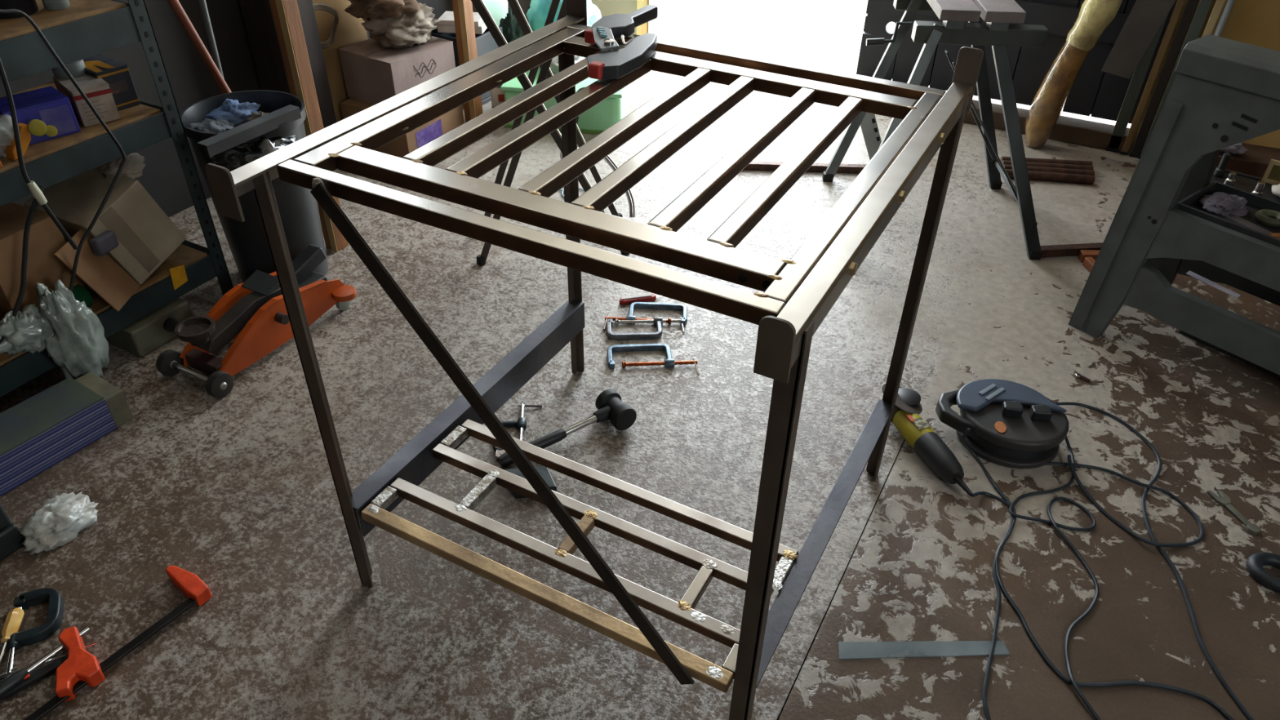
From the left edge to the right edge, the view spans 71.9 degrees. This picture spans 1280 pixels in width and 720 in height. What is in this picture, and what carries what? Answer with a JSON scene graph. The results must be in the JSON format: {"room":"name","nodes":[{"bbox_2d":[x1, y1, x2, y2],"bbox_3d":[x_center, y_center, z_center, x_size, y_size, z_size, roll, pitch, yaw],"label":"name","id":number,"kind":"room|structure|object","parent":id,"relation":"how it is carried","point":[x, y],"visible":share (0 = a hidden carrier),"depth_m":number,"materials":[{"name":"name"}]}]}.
{"room":"metal workshop","nodes":[
{"label":"metal workshop","id":0,"kind":"room"},
{"bbox_2d":[0,0,534,217],"bbox_3d":[-1.728,-1.241,1.810,0.120,2.450,5.370,19,40,22],"label":"wall","id":1,"kind":"structure","parent":0,"point":[191,82],"depth_m":2.73,"materials":[{"name":"paint"}]},
{"bbox_2d":[0,70,1279,719],"bbox_3d":[0.186,0.503,1.736,4.530,0.200,5.470,19,40,22],"label":"floor","id":2,"kind":"structure","parent":0,"point":[236,491],"depth_m":1.86,"materials":[{"name":"concrete"}]},
{"bbox_2d":[0,503,23,561],"bbox_3d":[-1.454,0.381,1.590,0.328,0.130,0.464,19,40,22],"label":"tool case","id":3,"kind":"object","parent":2,"relation":"on","point":[11,541],"visible":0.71,"depth_m":1.69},
{"bbox_2d":[0,608,24,665],"bbox_3d":[-1.098,0.494,1.523,0.026,0.027,0.150,-8,38,-11],"label":"screwdriver","id":4,"kind":"object","parent":2,"relation":"on","point":[15,617],"visible":0.99,"depth_m":1.55,"materials":[{"name":"yellow metal"}]},
{"bbox_2d":[0,587,63,678],"bbox_3d":[-1.077,0.482,1.552,0.090,0.023,0.192,-6,37,-9],"label":"g-clamp","id":5,"kind":"object","parent":2,"relation":"on","point":[18,640],"visible":0.94,"depth_m":1.57,"materials":[{"name":"black metal"}]},
{"bbox_2d":[0,641,97,701],"bbox_3d":[-1.015,0.531,1.492,0.177,0.015,0.040,-19,41,-24],"label":"clamp","id":6,"kind":"object","parent":2,"relation":"on","point":[40,673],"visible":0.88,"depth_m":1.49,"materials":[{"name":"black plastic"}]},
{"bbox_2d":[19,491,99,554],"bbox_3d":[-1.157,0.313,1.751,0.116,0.052,0.154,19,40,22],"label":"plastic bag","id":7,"kind":"object","parent":2,"relation":"on","point":[59,520],"visible":1,"depth_m":1.73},
{"bbox_2d":[0,372,133,496],"bbox_3d":[-1.301,0.154,1.927,0.132,0.092,0.312,22,42,25],"label":"panels","id":8,"kind":"object","parent":2,"relation":"on","point":[38,433],"visible":1,"depth_m":1.91,"materials":[{"name":"plastic"}]},
{"bbox_2d":[0,565,212,719],"bbox_3d":[-0.975,0.522,1.494,0.129,0.032,0.485,25,43,28],"label":"clamp","id":9,"kind":"object","parent":2,"relation":"on","point":[81,668],"visible":1,"depth_m":1.50,"materials":[{"name":"orange metal"}]},
{"bbox_2d":[0,0,233,397],"bbox_3d":[-1.504,-0.711,1.651,0.407,1.800,0.925,19,40,22],"label":"shelving unit","id":10,"kind":"object","parent":2,"relation":"on","point":[86,28],"visible":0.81,"depth_m":1.98,"materials":[{"name":"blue metal"}]},
{"bbox_2d":[0,113,13,158],"bbox_3d":[-1.359,-0.474,1.847,0.091,0.094,0.107,19,40,22],"label":"glove","id":11,"kind":"object","parent":10,"relation":"on","point":[6,122],"visible":0.73,"depth_m":1.84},
{"bbox_2d":[0,0,38,18],"bbox_3d":[-1.332,-0.778,1.850,0.098,0.096,0.097,19,40,22],"label":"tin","id":12,"kind":"object","parent":10,"relation":"on","point":[28,6],"visible":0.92,"depth_m":1.84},
{"bbox_2d":[4,119,57,160],"bbox_3d":[-1.291,-0.473,1.867,0.049,0.070,0.102,19,40,22],"label":"gun","id":13,"kind":"object","parent":10,"relation":"on","point":[34,126],"visible":0.93,"depth_m":1.85,"materials":[{"name":"orange plastic"}]},
{"bbox_2d":[0,57,78,249],"bbox_3d":[-1.261,-0.422,1.817,0.009,0.456,0.051,19,40,22],"label":"cable","id":14,"kind":"object","parent":10,"relation":"hanging from","point":[12,108],"visible":1,"depth_m":1.79,"materials":[{"name":"black rubber"}]},
{"bbox_2d":[26,180,47,204],"bbox_3d":[-1.265,-0.351,1.852,0.019,0.052,0.022,19,40,22],"label":"connector","id":15,"kind":"object","parent":14,"relation":"attached to","point":[36,192],"visible":1,"depth_m":1.85,"materials":[{"name":"beige"}]},
{"bbox_2d":[0,185,44,346],"bbox_3d":[-1.333,-0.171,1.869,0.015,0.327,0.276,19,40,22],"label":"cable","id":16,"kind":"object","parent":15,"relation":"attached to","point":[28,224],"visible":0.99,"depth_m":1.88,"materials":[{"name":"black rubber"}]},
{"bbox_2d":[0,85,80,145],"bbox_3d":[-1.333,-0.536,1.944,0.101,0.079,0.130,30,45,33],"label":"product box","id":17,"kind":"object","parent":10,"relation":"on","point":[48,104],"visible":0.68,"depth_m":1.93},
{"bbox_2d":[0,202,84,323],"bbox_3d":[-1.447,-0.212,2.028,0.200,0.238,0.170,16,39,19],"label":"carton","id":18,"kind":"object","parent":10,"relation":"on","point":[44,268],"visible":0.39,"depth_m":1.97,"materials":[{"name":"brown cardboard"}]},
{"bbox_2d":[0,279,109,379],"bbox_3d":[-1.325,-0.024,1.994,0.074,0.329,0.218,26,44,30],"label":"plastic bag","id":19,"kind":"object","parent":10,"relation":"on","point":[69,331],"visible":0.85,"depth_m":1.97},
{"bbox_2d":[41,0,70,9],"bbox_3d":[-1.263,-0.791,1.895,0.050,0.064,0.050,19,40,22],"label":"glass jar","id":20,"kind":"object","parent":10,"relation":"on","point":[48,4],"visible":1,"depth_m":1.89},
{"bbox_2d":[0,8,126,290],"bbox_3d":[-1.240,-0.421,1.886,0.013,0.666,0.290,19,40,22],"label":"cable","id":21,"kind":"object","parent":10,"relation":"hanging from","point":[2,11],"visible":0.88,"depth_m":1.97,"materials":[{"name":"black rubber"}]},
{"bbox_2d":[71,284,93,306],"bbox_3d":[-1.345,-0.123,2.052,0.060,0.065,0.126,15,39,17],"label":"bottle","id":22,"kind":"object","parent":10,"relation":"on","point":[82,295],"visible":0.25,"depth_m":2.07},
{"bbox_2d":[52,73,120,127],"bbox_3d":[-1.273,-0.603,2.031,0.079,0.083,0.131,-30,47,-34],"label":"product box","id":23,"kind":"object","parent":10,"relation":"on","point":[98,91],"visible":0.81,"depth_m":1.99,"materials":[{"name":"beige cardboard"}]},
{"bbox_2d":[51,58,85,78],"bbox_3d":[-1.314,-0.678,2.025,0.072,0.042,0.072,19,40,22],"label":"tub","id":24,"kind":"object","parent":23,"relation":"on","point":[76,68],"visible":0.34,"depth_m":2.01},
{"bbox_2d":[23,167,186,311],"bbox_3d":[-1.323,-0.306,2.144,0.294,0.248,0.328,19,40,22],"label":"carton","id":25,"kind":"object","parent":10,"relation":"on","point":[145,235],"visible":0.84,"depth_m":2.11,"materials":[{"name":"cardboard"}]},
{"bbox_2d":[89,230,118,256],"bbox_3d":[-1.252,-0.274,2.063,0.026,0.042,0.060,11,38,13],"label":"pad","id":26,"kind":"object","parent":25,"relation":"in","point":[101,244],"visible":1,"depth_m":2.05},
{"bbox_2d":[95,152,145,180],"bbox_3d":[-1.259,-0.471,2.142,0.107,0.072,0.103,19,40,22],"label":"crumpled paper","id":27,"kind":"object","parent":25,"relation":"on","point":[134,166],"visible":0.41,"depth_m":2.12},
{"bbox_2d":[83,54,140,111],"bbox_3d":[-1.266,-0.654,2.088,0.121,0.096,0.075,24,43,27],"label":"product box","id":28,"kind":"object","parent":10,"relation":"on","point":[116,73],"visible":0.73,"depth_m":2.06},
{"bbox_2d":[103,297,193,356],"bbox_3d":[-1.273,-0.100,2.277,0.165,0.078,0.170,19,40,22],"label":"box","id":29,"kind":"object","parent":2,"relation":"on","point":[154,330],"visible":0.65,"depth_m":2.23,"materials":[{"name":"green metal"}]},
{"bbox_2d":[168,0,231,93],"bbox_3d":[-1.171,-0.878,2.255,0.381,1.356,0.025,-20,42,-25],"label":"handle","id":30,"kind":"object","parent":2,"relation":"on","point":[175,5],"visible":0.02,"depth_m":2.30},
{"bbox_2d":[198,0,224,93],"bbox_3d":[-1.157,-1.002,2.295,0.018,1.501,0.090,8,38,10],"label":"conduit","id":31,"kind":"object","parent":2,"relation":"on","point":[202,4],"visible":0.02,"depth_m":2.38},
{"bbox_2d":[180,89,328,282],"bbox_3d":[-1.004,-0.432,2.385,0.340,0.485,0.316,19,40,22],"label":"rubbish bin","id":32,"kind":"object","parent":2,"relation":"on","point":[247,241],"visible":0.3,"depth_m":2.33,"materials":[{"name":"plastic"}]},
{"bbox_2d":[191,118,238,133],"bbox_3d":[-1.074,-0.575,2.245,0.178,0.078,0.125,19,40,22],"label":"rag","id":33,"kind":"object","parent":32,"relation":"in","point":[207,125],"visible":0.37,"depth_m":2.21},
{"bbox_2d":[206,97,261,124],"bbox_3d":[-1.051,-0.631,2.295,0.136,0.087,0.136,-4,37,-6],"label":"rag","id":34,"kind":"object","parent":32,"relation":"in","point":[230,110],"visible":0.51,"depth_m":2.26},
{"bbox_2d":[197,104,301,156],"bbox_3d":[-0.940,-0.558,2.138,0.032,0.029,0.280,19,41,23],"label":"bar","id":35,"kind":"object","parent":32,"relation":"on","point":[217,144],"visible":1,"depth_m":2.12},
{"bbox_2d":[241,111,271,123],"bbox_3d":[-0.960,-0.588,2.289,0.119,0.116,0.136,19,40,22],"label":"rag","id":36,"kind":"object","parent":32,"relation":"in","point":[258,113],"visible":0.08,"depth_m":2.25,"materials":[{"name":"brown fabric"}]},
{"bbox_2d":[155,244,356,398],"bbox_3d":[-0.956,-0.112,2.224,0.202,0.168,0.486,21,41,25],"label":"jack","id":37,"kind":"object","parent":2,"relation":"on","point":[253,313],"visible":0.92,"depth_m":2.17,"materials":[{"name":"orange paint"}]},
{"bbox_2d":[276,244,325,285],"bbox_3d":[-0.889,-0.245,2.321,0.045,0.070,0.137,19,40,22],"label":"socket","id":38,"kind":"object","parent":37,"relation":"attached to","point":[304,264],"depth_m":2.32,"materials":[{"name":"black plastic"}]},
{"bbox_2d":[239,0,336,128],"bbox_3d":[-1.155,-1.443,2.590,0.140,1.850,0.170,19,40,22],"label":"board","id":39,"kind":"object","parent":2,"relation":"on","point":[258,17],"visible":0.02,"depth_m":2.86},
{"bbox_2d":[269,0,348,252],"bbox_3d":[-0.905,-1.102,2.100,0.050,1.900,0.048,19,40,22],"label":"timber post","id":40,"kind":"object","parent":2,"relation":"on","point":[286,13],"visible":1,"depth_m":2.33,"materials":[{"name":"orange wood"}]},
{"bbox_2d":[311,0,368,122],"bbox_3d":[-1.073,-1.474,2.840,0.106,1.600,0.316,19,40,22],"label":"sheet","id":41,"kind":"object","parent":2,"relation":"on","point":[349,30],"depth_m":3.11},
{"bbox_2d":[340,97,464,157],"bbox_3d":[-0.873,-0.905,3.280,0.281,0.168,0.340,17,40,20],"label":"carton","id":42,"kind":"object","parent":2,"relation":"on","point":[414,140],"visible":0.2,"depth_m":3.17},
{"bbox_2d":[338,35,455,105],"bbox_3d":[-0.866,-1.051,3.188,0.262,0.173,0.300,23,42,26],"label":"carton","id":43,"kind":"object","parent":42,"relation":"on","point":[373,73],"visible":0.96,"depth_m":3.09,"materials":[{"name":"cardboard"}]},
{"bbox_2d":[343,0,439,48],"bbox_3d":[-0.856,-1.222,3.081,0.277,0.228,0.315,19,40,22],"label":"plastic bag","id":44,"kind":"object","parent":43,"relation":"on","point":[395,24],"visible":1,"depth_m":3.03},
{"bbox_2d":[415,119,442,148],"bbox_3d":[-0.767,-0.824,3.214,0.001,0.060,0.150,17,40,20],"label":"print","id":45,"kind":"object","parent":42,"relation":"attached to","point":[432,130],"depth_m":3.21},
{"bbox_2d":[431,26,502,105],"bbox_3d":[-0.715,-1.218,3.614,0.240,0.270,0.220,19,40,22],"label":"crate","id":46,"kind":"object","parent":2,"relation":"on","point":[485,42],"visible":0.12,"depth_m":3.50,"materials":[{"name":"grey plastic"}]},
{"bbox_2d":[436,10,487,34],"bbox_3d":[-0.704,-1.346,3.515,0.180,0.050,0.135,4,37,4],"label":"papers","id":47,"kind":"object","parent":46,"relation":"on","point":[446,21],"visible":0.6,"depth_m":3.47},
{"bbox_2d":[452,0,482,122],"bbox_3d":[-0.631,-1.672,2.864,0.055,1.900,0.048,19,40,22],"label":"timber post","id":48,"kind":"object","parent":2,"relation":"on","point":[462,9],"visible":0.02,"depth_m":3.22,"materials":[{"name":"orange wood"}]},
{"bbox_2d":[482,0,507,26],"bbox_3d":[-0.635,-1.710,3.621,0.130,1.040,0.309,19,40,22],"label":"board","id":49,"kind":"object","parent":2,"relation":"on","point":[497,9],"visible":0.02,"depth_m":3.77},
{"bbox_2d":[490,84,504,107],"bbox_3d":[-0.550,-1.079,3.463,0.078,0.234,0.077,19,40,22],"label":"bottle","id":50,"kind":"object","parent":2,"relation":"on","point":[497,95],"visible":0.14,"depth_m":3.46,"materials":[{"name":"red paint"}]},
{"bbox_2d":[498,7,524,43],"bbox_3d":[-0.536,-1.333,3.736,0.163,0.311,0.167,19,40,22],"label":"net","id":51,"kind":"object","parent":2,"relation":"on","point":[512,30],"visible":0.35,"depth_m":3.65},
{"bbox_2d":[493,402,542,451],"bbox_3d":[-0.287,0.151,2.015,0.085,0.022,0.178,7,37,8],"label":"g-clamp","id":52,"kind":"object","parent":2,"relation":"on","point":[521,423],"visible":0.56,"depth_m":2.02,"materials":[{"name":"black metal"}]},
{"bbox_2d":[503,465,556,498],"bbox_3d":[-0.234,0.259,1.864,0.109,0.026,0.072,-6,38,-9],"label":"angle offcut","id":53,"kind":"object","parent":2,"relation":"on","point":[544,473],"visible":0.37,"depth_m":1.86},
{"bbox_2d":[471,0,635,265],"bbox_3d":[-0.248,-0.712,2.502,0.505,0.819,0.311,-5,37,-7],"label":"trestle","id":54,"kind":"object","parent":2,"relation":"on","point":[545,72],"visible":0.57,"depth_m":2.42,"materials":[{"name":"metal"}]},
{"bbox_2d":[525,0,600,31],"bbox_3d":[-0.319,-1.408,3.754,0.339,0.416,0.246,19,40,22],"label":"bag","id":55,"kind":"object","parent":2,"relation":"on","point":[536,14],"visible":0.17,"depth_m":3.67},
{"bbox_2d":[500,70,632,133],"bbox_3d":[-0.277,-1.026,3.458,0.466,0.163,0.286,6,37,6],"label":"plastic box","id":56,"kind":"object","parent":2,"relation":"on","point":[613,108],"visible":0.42,"depth_m":3.35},
{"bbox_2d":[537,55,586,75],"bbox_3d":[-0.317,-1.166,3.427,0.232,0.092,0.162,19,40,22],"label":"bag","id":57,"kind":"object","parent":56,"relation":"on","point":[553,67],"visible":0.13,"depth_m":3.38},
{"bbox_2d":[497,388,636,466],"bbox_3d":[-0.167,0.156,1.971,0.326,0.060,0.092,-21,42,-26],"label":"mallet","id":58,"kind":"object","parent":2,"relation":"on","point":[609,404],"visible":0.96,"depth_m":1.99,"materials":[{"name":"black rubber"}]},
{"bbox_2d":[204,0,983,719],"bbox_3d":[-0.005,-0.020,1.508,0.790,0.905,0.856,19,40,22],"label":"table","id":59,"kind":"object","parent":2,"relation":"on","point":[800,291],"visible":0.99,"depth_m":1.27,"materials":[{"name":"metal"}]},
{"bbox_2d":[584,4,657,79],"bbox_3d":[-0.033,-0.566,1.541,0.128,0.033,0.368,1,37,1],"label":"clamp","id":60,"kind":"object","parent":59,"relation":"on","point":[615,64],"visible":1,"depth_m":1.49,"materials":[{"name":"black plastic"}]},
{"bbox_2d":[619,293,662,305],"bbox_3d":[0.003,-0.172,2.450,0.127,0.017,0.024,-9,38,-13],"label":"utility knife","id":61,"kind":"object","parent":2,"relation":"on","point":[646,297],"visible":0.96,"depth_m":2.44,"materials":[{"name":"red paint"}]},
{"bbox_2d":[602,302,687,330],"bbox_3d":[0.013,-0.124,2.385,0.237,0.022,0.108,-4,37,-6],"label":"g-clamp","id":62,"kind":"object","parent":2,"relation":"on","point":[683,308],"visible":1,"depth_m":2.41,"materials":[{"name":"blue metal"}]},
{"bbox_2d":[606,316,684,339],"bbox_3d":[0.016,-0.085,2.333,0.209,0.022,0.083,-2,37,-3],"label":"g-clamp","id":63,"kind":"object","parent":2,"relation":"on","point":[659,321],"visible":1,"depth_m":2.31,"materials":[{"name":"grey metal"}]},
{"bbox_2d":[607,343,699,375],"bbox_3d":[0.035,-0.008,2.231,0.240,0.022,0.107,4,37,5],"label":"g-clamp","id":64,"kind":"object","parent":2,"relation":"on","point":[668,362],"visible":1,"depth_m":2.22,"materials":[{"name":"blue metal"}]},
{"bbox_2d":[742,160,866,173],"bbox_3d":[0.615,-0.684,3.137,0.546,0.025,0.026,2,37,2],"label":"bar","id":65,"kind":"object","parent":2,"relation":"on","point":[753,165],"visible":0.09,"depth_m":3.13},
{"bbox_2d":[838,640,1009,659],"bbox_3d":[0.499,0.511,1.564,0.304,0.003,0.034,-1,37,-2],"label":"strip","id":66,"kind":"object","parent":2,"relation":"on","point":[846,650],"visible":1,"depth_m":1.56,"materials":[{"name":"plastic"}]},
{"bbox_2d":[881,383,973,496],"bbox_3d":[0.631,0.172,1.946,0.096,0.086,0.333,-9,38,-13],"label":"grinder","id":67,"kind":"object","parent":2,"relation":"on","point":[916,431],"visible":0.91,"depth_m":1.93,"materials":[{"name":"yellow plastic"}]},
{"bbox_2d":[905,413,915,422],"bbox_3d":[0.604,0.131,1.970,0.010,0.005,0.025,-11,39,-16],"label":"switch","id":68,"kind":"object","parent":67,"relation":"attached to","point":[909,418],"depth_m":1.97,"materials":[{"name":"orange paint"}]},
{"bbox_2d":[822,0,1102,259],"bbox_3d":[1.048,-0.800,2.772,0.832,0.660,0.754,3,37,3],"label":"workbench","id":69,"kind":"object","parent":2,"relation":"on","point":[997,32],"visible":0.91,"depth_m":2.58,"materials":[{"name":"grey metal"}]},
{"bbox_2d":[970,491,1014,719],"bbox_3d":[0.675,0.435,1.645,0.095,0.034,0.559,9,38,10],"label":"cable","id":70,"kind":"object","parent":2,"relation":"on","point":[994,573],"visible":1,"depth_m":1.62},
{"bbox_2d":[935,378,1068,468],"bbox_3d":[0.815,0.129,1.992,0.276,0.106,0.211,19,40,22],"label":"cable reel","id":71,"kind":"object","parent":2,"relation":"on","point":[1011,424],"visible":0.99,"depth_m":1.95,"materials":[{"name":"black plastic"}]},
{"bbox_2d":[1000,155,1092,165],"bbox_3d":[1.465,-0.712,3.186,0.314,0.030,0.030,4,37,4],"label":"tube","id":72,"kind":"object","parent":2,"relation":"on","point":[1002,157],"visible":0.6,"depth_m":3.17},
{"bbox_2d":[1001,160,1093,170],"bbox_3d":[1.456,-0.690,3.157,0.309,0.030,0.030,5,37,5],"label":"tube","id":73,"kind":"object","parent":2,"relation":"on","point":[1003,162],"visible":0.5,"depth_m":3.14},
{"bbox_2d":[1003,164,1094,175],"bbox_3d":[1.446,-0.668,3.128,0.305,0.030,0.030,5,37,6],"label":"tube","id":74,"kind":"object","parent":2,"relation":"on","point":[1090,172],"visible":0.53,"depth_m":3.11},
{"bbox_2d":[1004,168,1094,184],"bbox_3d":[1.433,-0.644,3.095,0.299,0.030,0.030,6,37,7],"label":"tube","id":75,"kind":"object","parent":2,"relation":"on","point":[1033,175],"visible":0.71,"depth_m":3.08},
{"bbox_2d":[1008,435,1101,719],"bbox_3d":[0.812,0.349,1.715,0.170,0.097,0.731,13,39,16],"label":"cable","id":76,"kind":"object","parent":2,"relation":"on","point":[1051,522],"visible":0.98,"depth_m":1.79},
{"bbox_2d":[1025,0,1123,146],"bbox_3d":[1.585,-1.246,3.004,0.274,1.106,0.121,8,37,9],"label":"roll","id":77,"kind":"object","parent":2,"relation":"on","point":[1047,104],"visible":1,"depth_m":3.14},
{"bbox_2d":[1074,373,1090,382],"bbox_3d":[1.101,0.043,2.194,0.038,0.009,0.015,28,45,31],"label":"bolt","id":78,"kind":"object","parent":2,"relation":"on","point":[1078,375],"visible":1,"depth_m":2.19,"materials":[{"name":"silver metal"}]},
{"bbox_2d":[1077,249,1100,272],"bbox_3d":[1.404,-0.281,2.615,0.161,0.028,0.133,1,37,0],"label":"wood offcut","id":79,"kind":"object","parent":2,"relation":"on","point":[1088,257],"visible":0.42,"depth_m":2.64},
{"bbox_2d":[961,427,1234,719],"bbox_3d":[0.763,0.394,1.656,0.218,0.092,0.703,-12,39,-17],"label":"cable","id":80,"kind":"object","parent":2,"relation":"on","point":[1042,654],"visible":1,"depth_m":1.54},
{"bbox_2d":[1045,454,1204,546],"bbox_3d":[0.986,0.264,1.889,0.184,0.020,0.416,-27,45,-32],"label":"cable","id":81,"kind":"object","parent":2,"relation":"on","point":[1069,463],"visible":0.96,"depth_m":1.85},
{"bbox_2d":[1105,13,1168,152],"bbox_3d":[1.796,-1.552,2.756,0.054,1.900,0.048,19,40,22],"label":"batten","id":82,"kind":"object","parent":2,"relation":"on","point":[1140,73],"visible":0.57,"depth_m":3.18,"materials":[{"name":"brown wood"}]},
{"bbox_2d":[1120,0,1184,155],"bbox_3d":[1.828,-1.532,2.729,0.036,1.900,0.036,19,40,22],"label":"batten","id":83,"kind":"object","parent":2,"relation":"on","point":[1177,9],"visible":1,"depth_m":3.11,"materials":[{"name":"brown wood"}]},
{"bbox_2d":[1101,0,1176,78],"bbox_3d":[1.743,-1.225,2.940,0.230,0.574,0.033,8,37,9],"label":"wooden board","id":84,"kind":"object","parent":83,"relation":"hanging from","point":[1145,18],"visible":1,"depth_m":3.02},
{"bbox_2d":[1054,402,1253,719],"bbox_3d":[1.077,0.344,1.774,0.193,0.035,0.828,-1,37,-3],"label":"cable","id":85,"kind":"object","parent":2,"relation":"on","point":[1210,660],"visible":0.98,"depth_m":1.73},
{"bbox_2d":[1128,0,1199,157],"bbox_3d":[1.857,-1.518,2.713,0.047,1.900,0.036,19,40,22],"label":"batten","id":86,"kind":"object","parent":2,"relation":"on","point":[1191,5],"visible":1,"depth_m":3.09,"materials":[{"name":"black wood"}]},
{"bbox_2d":[1067,34,1279,375],"bbox_3d":[1.568,-0.268,2.018,0.404,0.728,0.830,-25,44,-30],"label":"sawhorse","id":87,"kind":"object","parent":2,"relation":"on","point":[1224,92],"depth_m":2.10,"materials":[{"name":"grey plastic"}]},
{"bbox_2d":[1200,191,1248,217],"bbox_3d":[1.440,-0.386,2.171,0.108,0.028,0.118,19,40,22],"label":"rag","id":88,"kind":"object","parent":87,"relation":"on","point":[1225,203],"visible":1,"depth_m":2.15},
{"bbox_2d":[1174,180,1279,246],"bbox_3d":[1.567,-0.265,2.020,0.206,0.033,0.591,-25,44,-30],"label":"tray","id":89,"kind":"object","parent":87,"relation":"on","point":[1191,219],"depth_m":2.11,"materials":[{"name":"plastic"}]},
{"bbox_2d":[1215,213,1279,239],"bbox_3d":[1.460,-0.308,2.086,0.032,0.007,0.202,-15,40,-20],"label":"file","id":90,"kind":"object","parent":87,"relation":"on","point":[1236,219],"visible":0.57,"depth_m":2.11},
{"bbox_2d":[1255,208,1279,226],"bbox_3d":[1.516,-0.342,2.119,0.068,0.020,0.068,19,40,22],"label":"tape roll","id":91,"kind":"object","parent":87,"relation":"on","point":[1266,216],"visible":1,"depth_m":2.11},
{"bbox_2d":[1137,0,1213,159],"bbox_3d":[1.884,-1.502,2.692,0.056,1.900,0.029,19,40,22],"label":"batten","id":92,"kind":"object","parent":2,"relation":"on","point":[1203,6],"visible":0.5,"depth_m":2.98,"materials":[{"name":"brown wood"}]},
{"bbox_2d":[1201,0,1225,36],"bbox_3d":[1.917,-1.488,2.673,0.044,1.900,0.029,19,40,22],"label":"batten","id":93,"kind":"object","parent":2,"relation":"on","point":[1218,6],"visible":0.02,"depth_m":2.93,"materials":[{"name":"brown wood"}]},
{"bbox_2d":[1213,0,1235,36],"bbox_3d":[1.938,-1.357,2.749,0.041,1.600,0.022,19,40,22],"label":"pipe","id":94,"kind":"object","parent":2,"relation":"on","point":[1229,3],"visible":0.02,"depth_m":2.91,"materials":[{"name":"grey metal"}]},
{"bbox_2d":[1178,329,1279,378],"bbox_3d":[1.611,0.006,2.224,0.070,0.045,0.460,-25,44,-30],"label":"beam","id":95,"kind":"structure","parent":2,"relation":"on","point":[1182,332],"depth_m":2.28,"materials":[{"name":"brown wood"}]},
{"bbox_2d":[1206,490,1260,534],"bbox_3d":[1.238,0.315,1.836,0.031,0.008,0.123,-8,38,-11],"label":"spanner","id":96,"kind":"object","parent":2,"relation":"on","point":[1224,500],"visible":1,"depth_m":1.84,"materials":[{"name":"metal"}]},
{"bbox_2d":[1208,165,1279,202],"bbox_3d":[1.927,-0.389,2.639,0.558,0.185,0.228,28,44,31],"label":"toolbox","id":97,"kind":"object","parent":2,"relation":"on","point":[1244,181],"visible":0.02,"depth_m":2.69,"materials":[{"name":"red paint"}]},
{"bbox_2d":[1213,152,1231,177],"bbox_3d":[1.790,-0.600,2.710,0.027,0.072,0.028,19,40,22],"label":"spool","id":98,"kind":"object","parent":97,"relation":"on","point":[1220,171],"visible":1,"depth_m":2.71,"materials":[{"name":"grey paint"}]},
{"bbox_2d":[1222,171,1236,186],"bbox_3d":[1.782,-0.545,2.662,0.027,0.042,0.028,19,40,22],"label":"socket","id":99,"kind":"object","parent":97,"relation":"in","point":[1230,180],"visible":0.85,"depth_m":2.65,"materials":[{"name":"silver metal"}]},
{"bbox_2d":[1251,181,1265,195],"bbox_3d":[1.816,-0.499,2.593,0.027,0.052,0.028,19,40,22],"label":"socket","id":100,"kind":"object","parent":97,"relation":"in","point":[1258,189],"visible":0.66,"depth_m":2.58,"materials":[{"name":"silver metal"}]},
{"bbox_2d":[1261,159,1279,185],"bbox_3d":[1.929,-0.558,2.651,0.085,0.070,0.010,28,44,31],"label":"frame","id":101,"kind":"object","parent":97,"relation":"on","point":[1272,175],"visible":0.97,"depth_m":2.66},
{"bbox_2d":[1271,183,1279,197],"bbox_3d":[1.917,-0.495,2.599,0.098,0.040,0.068,19,40,22],"label":"paper","id":102,"kind":"object","parent":97,"relation":"in","point":[1275,188],"visible":1,"depth_m":2.61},
{"bbox_2d":[1215,142,1279,177],"bbox_3d":[1.943,-0.610,2.933,0.360,0.185,0.160,15,39,18],"label":"carton","id":103,"kind":"object","parent":2,"relation":"on","point":[1255,162],"visible":0.02,"depth_m":2.83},
{"bbox_2d":[1220,142,1247,154],"bbox_3d":[1.893,-0.695,2.848,0.120,0.049,0.086,19,40,22],"label":"paper scrap","id":104,"kind":"object","parent":103,"relation":"on","point":[1237,148],"visible":0.35,"depth_m":2.82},
{"bbox_2d":[1246,551,1279,592],"bbox_3d":[1.228,0.410,1.696,0.110,0.025,0.094,19,40,22],"label":"ring","id":105,"kind":"object","parent":2,"relation":"on","point":[1255,562],"visible":1,"depth_m":1.70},
{"bbox_2d":[592,0,1279,150],"bbox_3d":[1.481,-1.955,2.828,4.330,2.450,0.120,19,40,22],"label":"wall","id":106,"kind":"structure","parent":0,"point":[1254,22],"depth_m":2.99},
{"bbox_2d":[636,0,648,35],"bbox_3d":[0.024,-2.214,3.515,0.052,2.000,0.029,19,40,22],"label":"trim","id":107,"kind":"structure","parent":106,"relation":"attached to","point":[642,29],"depth_m":4.01,"materials":[{"name":"brown wood"}]},
{"bbox_2d":[648,0,671,40],"bbox_3d":[0.985,-2.018,3.109,2.050,2.200,0.150,19,40,22],"label":"trim","id":108,"kind":"structure","parent":106,"relation":"attached to","point":[660,25],"depth_m":4.02,"materials":[{"name":"white paint"}]},
{"bbox_2d":[856,0,1177,124],"bbox_3d":[1.407,-1.878,2.916,1.079,2.061,0.077,19,40,22],"label":"door","id":109,"kind":"structure","parent":106,"relation":"in","point":[1100,94],"depth_m":3.38,"materials":[{"name":"metal"}]},
{"bbox_2d":[963,99,1129,152],"bbox_3d":[1.359,-0.983,3.516,1.075,0.066,0.099,19,40,22],"label":"trim","id":110,"kind":"structure","parent":106,"relation":"attached to","point":[1067,129],"depth_m":3.35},
{"label":"outside","id":111,"kind":"structure","parent":0,"visible":0},
{"bbox_2d":[671,0,1131,128],"bbox_3d":[4.068,-4.482,8.449,18.000,0.196,12.930,19,40,22],"label":"ground","id":112,"kind":"structure","parent":111,"point":[820,33],"depth_m":4.50,"materials":[{"name":"white"}]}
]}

